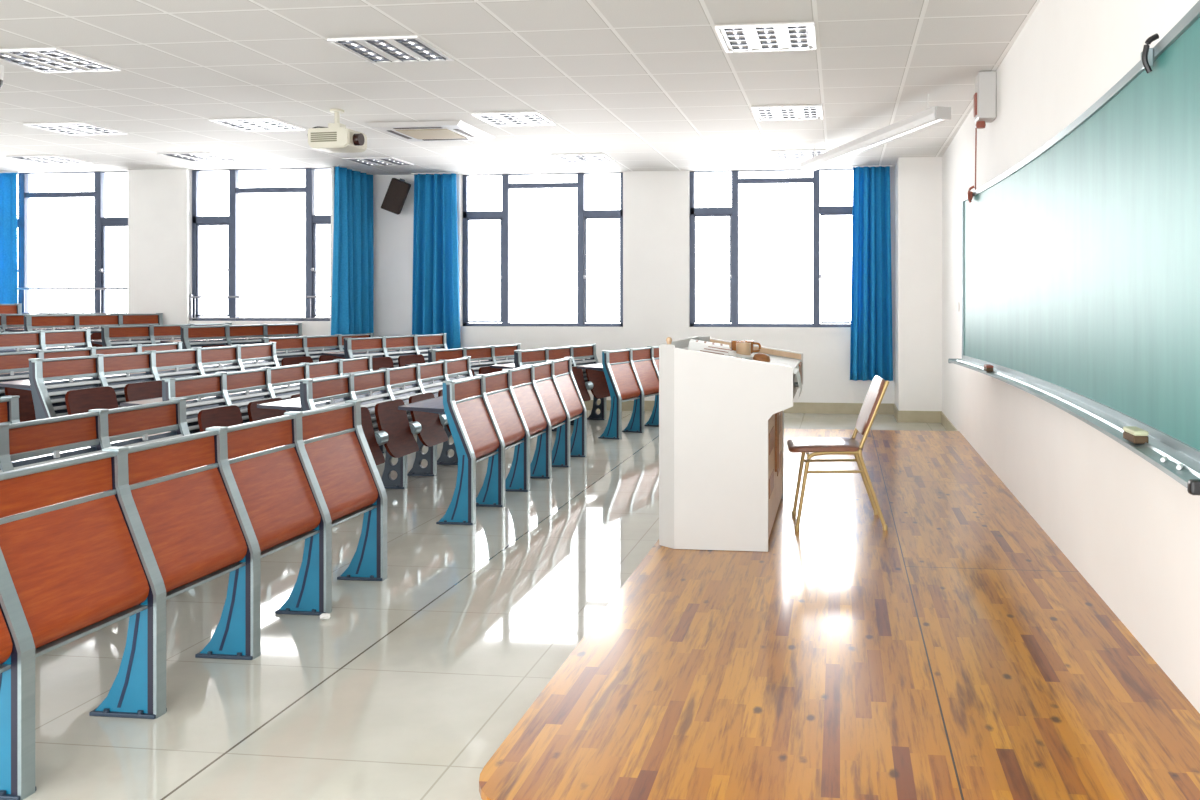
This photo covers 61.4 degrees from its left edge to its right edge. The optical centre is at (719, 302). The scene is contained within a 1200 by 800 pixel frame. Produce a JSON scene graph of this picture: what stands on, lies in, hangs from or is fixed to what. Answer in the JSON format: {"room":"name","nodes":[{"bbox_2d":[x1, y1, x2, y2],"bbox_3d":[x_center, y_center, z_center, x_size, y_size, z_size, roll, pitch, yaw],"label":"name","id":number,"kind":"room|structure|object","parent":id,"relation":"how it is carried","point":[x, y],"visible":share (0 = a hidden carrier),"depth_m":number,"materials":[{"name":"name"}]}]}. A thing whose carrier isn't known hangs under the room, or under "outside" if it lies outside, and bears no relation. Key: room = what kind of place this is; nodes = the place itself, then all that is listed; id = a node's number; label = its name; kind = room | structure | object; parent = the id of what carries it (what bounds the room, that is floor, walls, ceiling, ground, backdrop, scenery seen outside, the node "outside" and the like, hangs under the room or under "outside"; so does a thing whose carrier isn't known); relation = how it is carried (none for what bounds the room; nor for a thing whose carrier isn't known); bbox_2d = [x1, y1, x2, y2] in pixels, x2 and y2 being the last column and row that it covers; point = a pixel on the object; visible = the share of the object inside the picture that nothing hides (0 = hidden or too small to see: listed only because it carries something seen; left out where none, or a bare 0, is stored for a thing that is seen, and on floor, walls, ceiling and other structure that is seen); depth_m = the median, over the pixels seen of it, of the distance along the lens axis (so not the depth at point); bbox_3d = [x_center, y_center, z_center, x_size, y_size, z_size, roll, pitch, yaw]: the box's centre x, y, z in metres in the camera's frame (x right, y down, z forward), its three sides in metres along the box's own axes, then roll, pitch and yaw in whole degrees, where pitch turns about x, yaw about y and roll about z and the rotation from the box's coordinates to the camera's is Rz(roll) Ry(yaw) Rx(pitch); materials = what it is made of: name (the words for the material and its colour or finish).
{"room":"lecture hall","nodes":[
{"label":"lecture hall","id":0,"kind":"room"},
{"bbox_2d":[128,169,188,324],"bbox_3d":[-6.942,-0.150,12.360,0.790,3.000,0.030,0,0,7],"label":"wall pier","id":1,"kind":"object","parent":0,"point":[158,199],"visible":0.64,"depth_m":12.34,"materials":[{"name":"paint"}]},
{"bbox_2d":[188,167,334,336],"bbox_3d":[-8.091,-0.150,12.644,6.920,3.000,0.280,0,0,7],"label":"wall","id":2,"kind":"structure","parent":0,"point":[309,328],"depth_m":12.18,"materials":[{"name":"paint"}]},
{"bbox_2d":[17,171,127,313],"bbox_3d":[-8.324,-0.715,12.635,2.020,1.870,0.133,0,0,7],"label":"window","id":3,"kind":"structure","parent":2,"relation":"in","point":[101,222],"depth_m":12.60,"materials":[{"name":"paint"}]},
{"bbox_2d":[190,168,330,320],"bbox_3d":[-5.626,-0.715,12.312,1.875,1.870,0.133,0,0,7],"label":"window","id":4,"kind":"structure","parent":2,"relation":"in","point":[311,220],"depth_m":12.34,"materials":[{"name":"paint"}]},
{"bbox_2d":[24,410,946,799],"bbox_3d":[-5.153,1.410,6.158,14.300,0.120,14.200,0,0,7],"label":"floor","id":5,"kind":"structure","parent":0,"point":[414,678],"depth_m":3.82,"materials":[{"name":"tile"}]},
{"bbox_2d":[0,396,19,423],"bbox_3d":[-3.801,0.913,3.780,0.621,0.874,2.824,0,0,7],"label":"bench","id":6,"kind":"object","parent":5,"relation":"on","point":[9,405],"visible":0.1,"depth_m":5.09,"materials":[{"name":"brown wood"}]},
{"bbox_2d":[0,398,189,472],"bbox_3d":[-2.882,0.913,3.670,0.621,0.874,2.824,0,0,7],"label":"bench","id":7,"kind":"object","parent":5,"relation":"on","point":[25,444],"visible":0.17,"depth_m":4.39,"materials":[{"name":"brown wood"}]},
{"bbox_2d":[0,400,386,799],"bbox_3d":[-2.034,0.913,3.567,0.480,0.874,2.765,0,0,7],"label":"bench","id":8,"kind":"object","parent":5,"relation":"on","point":[91,543],"visible":0.98,"depth_m":3.39,"materials":[{"name":"brown wood"}]},
{"bbox_2d":[120,356,385,452],"bbox_3d":[-3.342,0.913,7.683,0.621,0.874,2.824,0,0,7],"label":"bench","id":9,"kind":"object","parent":5,"relation":"on","point":[219,399],"visible":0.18,"depth_m":7.00,"materials":[{"name":"brown wood"}]},
{"bbox_2d":[320,613,329,619],"bbox_3d":[-1.683,1.336,4.258,0.042,0.028,0.041,0,0,7],"label":"paper scrap","id":10,"kind":"object","parent":5,"relation":"on","point":[324,615],"visible":1,"depth_m":4.25,"materials":[{"name":"white paper"}]},
{"bbox_2d":[257,356,472,488],"bbox_3d":[-2.424,0.913,7.573,0.621,0.874,2.824,0,0,7],"label":"seating","id":11,"kind":"object","parent":5,"relation":"on","point":[381,391],"visible":0.52,"depth_m":7.24,"materials":[{"name":"brown wood"}]},
{"bbox_2d":[405,344,520,427],"bbox_3d":[-2.660,0.913,10.951,0.621,0.874,1.744,0,0,20],"label":"bench","id":12,"kind":"object","parent":5,"relation":"on","point":[482,358],"visible":0.12,"depth_m":10.93,"materials":[{"name":"brown wood"}]},
{"bbox_2d":[398,357,586,524],"bbox_3d":[-1.575,0.913,7.470,0.480,0.874,2.765,0,0,7],"label":"bench","id":13,"kind":"object","parent":5,"relation":"on","point":[487,415],"visible":1,"depth_m":7.02,"materials":[{"name":"brown wood"}]},
{"bbox_2d":[490,344,609,430],"bbox_3d":[-1.762,0.913,10.843,0.621,0.874,1.744,0,0,20],"label":"bench","id":14,"kind":"object","parent":5,"relation":"on","point":[595,381],"visible":0.4,"depth_m":11.07,"materials":[{"name":"brown wood"}]},
{"bbox_2d":[577,346,658,438],"bbox_3d":[-0.929,0.913,10.759,0.480,0.874,1.685,0,0,20],"label":"bench","id":15,"kind":"object","parent":5,"relation":"on","point":[630,373],"visible":0.71,"depth_m":10.38,"materials":[{"name":"brown wood"}]},
{"bbox_2d":[479,429,1199,799],"bbox_3d":[0.815,1.285,5.965,2.057,0.130,7.400,0,0,7],"label":"platform","id":16,"kind":"object","parent":5,"relation":"on","point":[953,650],"visible":0.83,"depth_m":3.35,"materials":[{"name":"brown wood"}]},
{"bbox_2d":[659,336,802,551],"bbox_3d":[0.105,0.696,5.602,0.683,1.047,1.370,0,0,7],"label":"lectern","id":17,"kind":"object","parent":16,"relation":"on","point":[721,418],"visible":0.98,"depth_m":4.93,"materials":[{"name":"beige laminate"}]},
{"bbox_2d":[688,339,731,355],"bbox_3d":[-0.054,0.250,5.496,0.239,0.092,0.302,0,0,0],"label":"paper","id":18,"kind":"object","parent":17,"relation":"on","point":[695,345],"visible":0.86,"depth_m":5.35,"materials":[{"name":"white paper"}]},
{"bbox_2d":[729,351,753,358],"bbox_3d":[0.104,0.295,5.648,0.175,0.042,0.234,0,0,24],"label":"booklet","id":19,"kind":"object","parent":17,"relation":"on","point":[731,353],"visible":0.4,"depth_m":5.59,"materials":[{"name":"white paper"}]},
{"bbox_2d":[736,343,750,354],"bbox_3d":[0.133,0.269,5.685,0.084,0.085,0.084,0,0,7],"label":"pen holder","id":20,"kind":"object","parent":17,"relation":"on","point":[741,348],"visible":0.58,"depth_m":5.65,"materials":[{"name":"beige wood"}]},
{"bbox_2d":[731,340,760,353],"bbox_3d":[0.141,0.267,5.918,0.160,0.085,0.135,0,0,42],"label":"cup","id":21,"kind":"object","parent":17,"relation":"on","point":[733,343],"visible":0.61,"depth_m":5.90,"materials":[{"name":"brown ceramic"}]},
{"bbox_2d":[753,353,769,361],"bbox_3d":[0.234,0.307,5.632,0.100,0.049,0.099,0,0,14],"label":"eraser","id":22,"kind":"object","parent":17,"relation":"on","point":[759,356],"visible":1,"depth_m":5.59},
{"bbox_2d":[769,469,773,498],"bbox_3d":[0.268,0.940,5.209,0.006,0.100,0.320,0,0,7],"label":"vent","id":23,"kind":"object","parent":17,"relation":"attached to","point":[771,475],"depth_m":5.18,"materials":[{"name":"brown wood"}]},
{"bbox_2d":[769,426,773,454],"bbox_3d":[0.268,0.715,5.209,0.006,0.110,0.320,0,0,7],"label":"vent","id":24,"kind":"object","parent":17,"relation":"attached to","point":[771,430],"depth_m":5.18,"materials":[{"name":"brown wood"}]},
{"bbox_2d":[777,451,780,475],"bbox_3d":[0.346,0.940,5.867,0.006,0.100,0.320,0,0,7],"label":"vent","id":25,"kind":"object","parent":17,"relation":"attached to","point":[779,469],"depth_m":5.86,"materials":[{"name":"brown wood"}]},
{"bbox_2d":[779,413,780,433],"bbox_3d":[0.346,0.715,5.867,0.006,0.110,0.320,0,0,7],"label":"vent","id":26,"kind":"object","parent":17,"relation":"attached to","point":[779,413],"depth_m":5.94,"materials":[{"name":"brown wood"}]},
{"bbox_2d":[793,368,801,398],"bbox_3d":[0.327,0.408,5.258,0.196,0.165,0.320,0,0,7],"label":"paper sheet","id":27,"kind":"object","parent":17,"relation":"on","point":[796,371],"visible":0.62,"depth_m":5.23,"materials":[{"name":"white paper"}]},
{"bbox_2d":[787,375,888,531],"bbox_3d":[0.649,0.816,5.556,0.567,0.808,0.419,0,0,-3],"label":"chair","id":28,"kind":"object","parent":16,"relation":"on","point":[818,446],"visible":1,"depth_m":5.39,"materials":[{"name":"gold metal"}]},
{"bbox_2d":[0,0,1040,183],"bbox_3d":[-5.128,-1.700,6.155,14.350,0.100,14.200,0,0,7],"label":"ceiling","id":29,"kind":"structure","parent":0,"point":[645,85],"depth_m":7.32,"materials":[{"name":"tile"}]},
{"bbox_2d":[0,65,3,87],"bbox_3d":[-5.038,-1.567,6.950,0.100,0.165,0.100,0,0,7],"label":"ceiling fitting","id":30,"kind":"object","parent":29,"relation":"attached to","point":[1,66],"visible":1,"depth_m":6.95,"materials":[{"name":"white plastic"}]},
{"bbox_2d":[0,171,19,303],"bbox_3d":[-9.175,-0.460,12.589,0.760,2.380,0.060,0,0,7],"label":"curtain","id":31,"kind":"object","parent":29,"relation":"hanging from","point":[8,180],"visible":0.66,"depth_m":12.56,"materials":[{"name":"blue fabric"}]},
{"bbox_2d":[6,155,92,163],"bbox_3d":[-7.674,-1.642,11.466,0.590,0.015,0.590,0,0,7],"label":"recessed light","id":32,"kind":"object","parent":29,"relation":"in","point":[45,159],"visible":1,"depth_m":11.43,"materials":[{"name":"white"}]},
{"bbox_2d":[0,48,120,72],"bbox_3d":[-4.548,-1.642,6.790,0.590,0.015,0.590,0,0,7],"label":"recessed light","id":33,"kind":"object","parent":29,"relation":"in","point":[45,60],"visible":1,"depth_m":6.78,"materials":[{"name":"white metal"}]},
{"bbox_2d":[23,122,127,134],"bbox_3d":[-6.073,-1.642,9.441,0.590,0.015,0.590,0,0,7],"label":"recessed light","id":34,"kind":"object","parent":29,"relation":"in","point":[69,128],"visible":1,"depth_m":9.41,"materials":[{"name":"white metal"}]},
{"bbox_2d":[157,152,238,161],"bbox_3d":[-5.857,-1.642,11.248,0.590,0.015,0.590,0,0,7],"label":"recessed light","id":35,"kind":"object","parent":29,"relation":"in","point":[189,156],"visible":1,"depth_m":11.21,"materials":[{"name":"white"}]},
{"bbox_2d":[209,118,305,131],"bbox_3d":[-4.256,-1.642,9.223,0.590,0.015,0.590,0,0,7],"label":"recessed light","id":36,"kind":"object","parent":29,"relation":"in","point":[245,124],"visible":1,"depth_m":9.20,"materials":[{"name":"white"}]},
{"bbox_2d":[307,109,366,152],"bbox_3d":[-3.253,-1.478,8.545,0.456,0.345,0.303,0,0,11],"label":"projector","id":37,"kind":"object","parent":29,"relation":"hanging from","point":[334,138],"visible":1,"depth_m":8.42,"materials":[{"name":"beige plastic"}]},
{"bbox_2d":[311,132,336,141],"bbox_3d":[-3.332,-1.397,8.409,0.240,0.079,0.005,0,0,11],"label":"vent","id":38,"kind":"object","parent":37,"relation":"attached to","point":[315,136],"depth_m":8.41,"materials":[{"name":"yellow"}]},
{"bbox_2d":[331,165,373,336],"bbox_3d":[-4.536,-0.450,12.379,0.220,2.400,0.840,0,0,7],"label":"curtain","id":39,"kind":"object","parent":29,"relation":"hanging from","point":[352,310],"visible":0.85,"depth_m":12.36,"materials":[{"name":"blue fabric"}]},
{"bbox_2d":[343,157,413,165],"bbox_3d":[-3.967,-1.642,11.636,0.590,0.015,0.590,0,0,7],"label":"recessed light","id":40,"kind":"object","parent":29,"relation":"in","point":[371,161],"visible":1,"depth_m":11.61,"materials":[{"name":"white"}]},
{"bbox_2d":[327,36,453,62],"bbox_3d":[-2.126,-1.642,6.500,0.590,0.015,0.590,0,0,7],"label":"recessed light","id":41,"kind":"object","parent":29,"relation":"in","point":[394,49],"visible":1,"depth_m":6.47,"materials":[{"name":"white metal"}]},
{"bbox_2d":[365,121,494,141],"bbox_3d":[-2.751,-1.629,9.556,0.920,0.042,0.920,0,0,7],"label":"air conditioner","id":42,"kind":"object","parent":29,"relation":"attached to","point":[421,130],"visible":1,"depth_m":9.38,"materials":[{"name":"white plastic"}]},
{"bbox_2d":[396,129,465,138],"bbox_3d":[-2.751,-1.612,9.556,0.500,0.008,0.500,0,0,7],"label":"grille","id":43,"kind":"object","parent":42,"relation":"attached to","point":[413,133],"depth_m":9.51,"materials":[{"name":"beige"}]},
{"bbox_2d":[411,172,460,348],"bbox_3d":[-3.615,-0.360,12.683,0.664,2.580,0.206,0,0,7],"label":"curtain","id":44,"kind":"object","parent":29,"relation":"hanging from","point":[435,293],"visible":0.77,"depth_m":12.66,"materials":[{"name":"blue fabric"}]},
{"bbox_2d":[471,111,555,125],"bbox_3d":[-1.834,-1.642,8.932,0.590,0.015,0.590,0,0,7],"label":"recessed light","id":45,"kind":"object","parent":29,"relation":"in","point":[527,118],"visible":1,"depth_m":8.91,"materials":[{"name":"white metal"}]},
{"bbox_2d":[551,153,614,162],"bbox_3d":[-1.544,-1.642,11.345,0.590,0.015,0.590,0,0,7],"label":"recessed light","id":46,"kind":"object","parent":29,"relation":"in","point":[590,157],"visible":1,"depth_m":11.31,"materials":[{"name":"white metal"}]},
{"bbox_2d":[715,22,816,52],"bbox_3d":[0.297,-1.642,6.209,0.590,0.015,0.590,0,0,7],"label":"recessed light","id":47,"kind":"object","parent":29,"relation":"in","point":[784,36],"visible":1,"depth_m":6.18,"materials":[{"name":"white metal"}]},
{"bbox_2d":[751,105,822,120],"bbox_3d":[0.589,-1.642,8.641,0.590,0.015,0.590,0,0,7],"label":"recessed light","id":48,"kind":"object","parent":29,"relation":"in","point":[782,112],"visible":1,"depth_m":8.62,"materials":[{"name":"white metal"}]},
{"bbox_2d":[771,149,825,158],"bbox_3d":[0.878,-1.642,11.054,0.590,0.015,0.590,0,0,7],"label":"recessed light","id":49,"kind":"object","parent":29,"relation":"in","point":[777,154],"visible":0.91,"depth_m":10.99,"materials":[{"name":"white metal"}]},
{"bbox_2d":[850,165,892,380],"bbox_3d":[1.818,-0.360,12.005,0.513,2.580,0.144,0,0,7],"label":"curtain","id":50,"kind":"object","parent":29,"relation":"hanging from","point":[871,344],"visible":0.98,"depth_m":12.01,"materials":[{"name":"blue fabric"}]},
{"bbox_2d":[800,94,950,171],"bbox_3d":[1.317,-1.528,9.169,0.150,0.245,3.157,0,0,-14],"label":"lamp","id":51,"kind":"object","parent":29,"relation":"hanging from","point":[935,115],"visible":1,"depth_m":8.65,"materials":[{"name":"white"}]},
{"bbox_2d":[373,167,894,403],"bbox_3d":[-0.891,-0.150,12.636,7.780,3.000,0.280,0,0,7],"label":"wall","id":52,"kind":"structure","parent":0,"point":[656,204],"depth_m":12.50,"materials":[{"name":"paint"}]},
{"bbox_2d":[381,178,410,214],"bbox_3d":[-4.096,-1.350,12.652,0.354,0.473,0.274,0,0,-10],"label":"loudspeaker","id":53,"kind":"object","parent":52,"relation":"attached to","point":[395,197],"visible":1,"depth_m":12.55,"materials":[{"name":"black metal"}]},
{"bbox_2d":[463,172,622,326],"bbox_3d":[-2.260,-0.675,12.769,2.130,1.950,0.122,0,0,7],"label":"window","id":54,"kind":"structure","parent":52,"relation":"in","point":[583,215],"depth_m":12.79,"materials":[{"name":"paint"}]},
{"bbox_2d":[584,400,893,413],"bbox_3d":[-1.225,1.285,12.538,6.740,0.130,0.034,0,0,7],"label":"baseboard","id":55,"kind":"structure","parent":52,"relation":"attached to","point":[798,407],"depth_m":12.23,"materials":[{"name":"tile"}]},
{"bbox_2d":[690,169,852,326],"bbox_3d":[0.679,-0.675,12.416,2.130,1.950,0.122,0,0,7],"label":"window","id":56,"kind":"structure","parent":52,"relation":"in","point":[819,211],"depth_m":12.46,"materials":[{"name":"paint"}]},
{"bbox_2d":[895,157,941,410],"bbox_3d":[2.369,-0.150,11.726,0.590,3.000,0.850,0,0,7],"label":"column","id":57,"kind":"structure","parent":0,"point":[918,180],"depth_m":11.31,"materials":[{"name":"paint"}]},
{"bbox_2d":[894,404,941,422],"bbox_3d":[2.303,1.285,11.701,0.495,0.130,0.815,0,0,7],"label":"baseboard","id":58,"kind":"structure","parent":57,"relation":"attached to","point":[901,416],"depth_m":11.30,"materials":[{"name":"tile"}]},
{"bbox_2d":[942,0,1199,712],"bbox_3d":[1.903,-0.150,5.311,0.486,3.000,14.200,0,0,7],"label":"wall","id":59,"kind":"structure","parent":0,"point":[1129,528],"depth_m":4.63,"materials":[{"name":"paint"}]},
{"bbox_2d":[941,412,957,430],"bbox_3d":[2.393,1.290,10.414,0.022,0.120,1.750,0,0,7],"label":"baseboard","id":60,"kind":"structure","parent":59,"relation":"attached to","point":[947,424],"depth_m":10.56,"materials":[{"name":"tile"}]},
{"bbox_2d":[974,71,996,189],"bbox_3d":[1.903,-1.222,7.187,0.138,0.845,0.205,0,0,7],"label":"wall box","id":61,"kind":"object","parent":59,"relation":"attached to","point":[985,96],"visible":0.98,"depth_m":7.09,"materials":[{"name":"white plastic"}]},
{"bbox_2d":[948,0,1199,494],"bbox_3d":[1.581,-0.173,5.048,0.277,1.277,5.384,0,0,7],"label":"chalkboard","id":62,"kind":"object","parent":59,"relation":"attached to","point":[1081,259],"visible":0.92,"depth_m":3.79,"materials":[{"name":"metal"}]},
{"bbox_2d":[967,185,974,202],"bbox_3d":[1.825,-0.790,7.287,0.052,0.127,0.074,0,0,7],"label":"clip","id":63,"kind":"object","parent":62,"relation":"attached to","point":[969,195],"visible":1,"depth_m":7.25,"materials":[{"name":"brown"}]},
{"bbox_2d":[984,364,993,371],"bbox_3d":[1.735,0.420,6.459,0.046,0.040,0.128,0,0,7],"label":"eraser","id":64,"kind":"object","parent":62,"relation":"on","point":[987,367],"visible":1,"depth_m":6.40,"materials":[{"name":"brown fabric"}]},
{"bbox_2d":[948,359,1199,494],"bbox_3d":[1.550,0.447,5.062,0.212,0.036,5.362,0,0,7],"label":"chalk tray","id":65,"kind":"object","parent":62,"relation":"on","point":[1106,421],"depth_m":3.65,"materials":[{"name":"metal"}]},
{"bbox_2d":[1123,426,1148,443],"bbox_3d":[1.323,0.420,3.185,0.046,0.040,0.128,0,0,7],"label":"eraser","id":66,"kind":"object","parent":62,"relation":"on","point":[1136,435],"visible":1,"depth_m":3.13,"materials":[{"name":"brown fabric"}]},
{"bbox_2d":[1141,33,1158,73],"bbox_3d":[1.366,-0.790,3.193,0.052,0.127,0.074,0,0,7],"label":"clip","id":67,"kind":"object","parent":62,"relation":"attached to","point":[1147,55],"visible":1,"depth_m":3.16,"materials":[{"name":"metal"}]},
{"bbox_2d":[1160,456,1167,461],"bbox_3d":[1.244,0.438,2.802,0.013,0.012,0.040,0,0,33],"label":"chalk","id":68,"kind":"object","parent":62,"relation":"on","point":[1163,459],"visible":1,"depth_m":2.79,"materials":[{"name":"white"}]},
{"bbox_2d":[1176,463,1183,469],"bbox_3d":[1.229,0.438,2.673,0.013,0.012,0.040,0,0,33],"label":"chalk","id":69,"kind":"object","parent":62,"relation":"on","point":[1180,466],"visible":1,"depth_m":2.66,"materials":[{"name":"white"}]},
{"bbox_3d":[-8.025,1.291,5.933,8.650,0.118,13.070,0,0,7],"label":"floor","id":70,"kind":"structure","parent":0,"visible":0},
{"bbox_2d":[0,342,182,421],"bbox_3d":[-5.179,0.795,7.903,0.621,0.874,2.824,0,0,7],"label":"bench","id":71,"kind":"object","parent":70,"relation":"on","point":[13,365],"visible":0.06,"depth_m":7.49,"materials":[{"name":"brown wood"}]},
{"bbox_2d":[0,342,279,419],"bbox_3d":[-4.261,0.795,7.793,0.621,0.874,2.824,0,0,7],"label":"bench","id":72,"kind":"object","parent":70,"relation":"on","point":[64,386],"visible":0.26,"depth_m":7.09,"materials":[{"name":"brown wood"}]},
{"bbox_2d":[261,333,373,365],"bbox_3d":[-4.457,0.795,11.166,0.621,0.874,1.744,0,0,20],"label":"bench","id":73,"kind":"object","parent":70,"relation":"on","point":[302,349],"visible":0.21,"depth_m":10.90,"materials":[{"name":"brown wood"}]},
{"bbox_2d":[322,333,447,370],"bbox_3d":[-3.559,0.795,11.059,0.621,0.874,1.744,0,0,20],"label":"bench","id":74,"kind":"object","parent":70,"relation":"on","point":[390,351],"visible":0.28,"depth_m":10.88,"materials":[{"name":"brown wood"}]},
{"bbox_3d":[-8.944,1.173,6.044,6.800,0.118,13.070,0,0,7],"label":"floor","id":75,"kind":"structure","parent":0,"visible":0},
{"bbox_2d":[0,329,91,352],"bbox_3d":[-6.098,0.677,8.014,0.621,0.874,2.824,0,0,7],"label":"bench","id":76,"kind":"object","parent":75,"relation":"on","point":[37,339],"visible":0.1,"depth_m":8.83,"materials":[{"name":"brown wood"}]},
{"bbox_2d":[91,323,231,346],"bbox_3d":[-6.255,0.677,11.382,0.621,0.874,1.744,0,0,20],"label":"bench","id":77,"kind":"object","parent":75,"relation":"on","point":[139,334],"visible":0.17,"depth_m":10.99,"materials":[{"name":"brown wood"}]},
{"bbox_2d":[160,323,302,348],"bbox_3d":[-5.356,0.677,11.274,0.621,0.874,1.744,0,0,20],"label":"bench","id":78,"kind":"object","parent":75,"relation":"on","point":[224,335],"visible":0.16,"depth_m":11.07,"materials":[{"name":"brown wood"}]},
{"bbox_3d":[-9.862,1.055,6.154,4.950,0.118,13.070,0,0,7],"label":"floor","id":79,"kind":"structure","parent":0,"visible":0},
{"bbox_2d":[0,313,94,331],"bbox_3d":[-8.052,0.559,11.598,0.621,0.874,1.744,0,0,20],"label":"bench","id":80,"kind":"object","parent":79,"relation":"on","point":[7,321],"visible":0.12,"depth_m":11.45,"materials":[{"name":"brown wood"}]},
{"bbox_2d":[5,313,162,346],"bbox_3d":[-7.153,0.559,11.490,0.621,0.874,1.744,0,0,20],"label":"bench","id":81,"kind":"object","parent":79,"relation":"on","point":[94,322],"visible":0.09,"depth_m":11.31,"materials":[{"name":"brown wood"}]},
{"bbox_3d":[-10.780,0.937,6.264,3.100,0.118,13.070,0,0,7],"label":"floor","id":82,"kind":"structure","parent":0,"visible":0},
{"bbox_2d":[0,303,21,313],"bbox_3d":[-8.962,0.441,11.606,0.621,0.874,1.744,0,0,20],"label":"bench","id":83,"kind":"object","parent":82,"relation":"on","point":[16,308],"visible":0.07,"depth_m":12.28,"materials":[{"name":"brown wood"}]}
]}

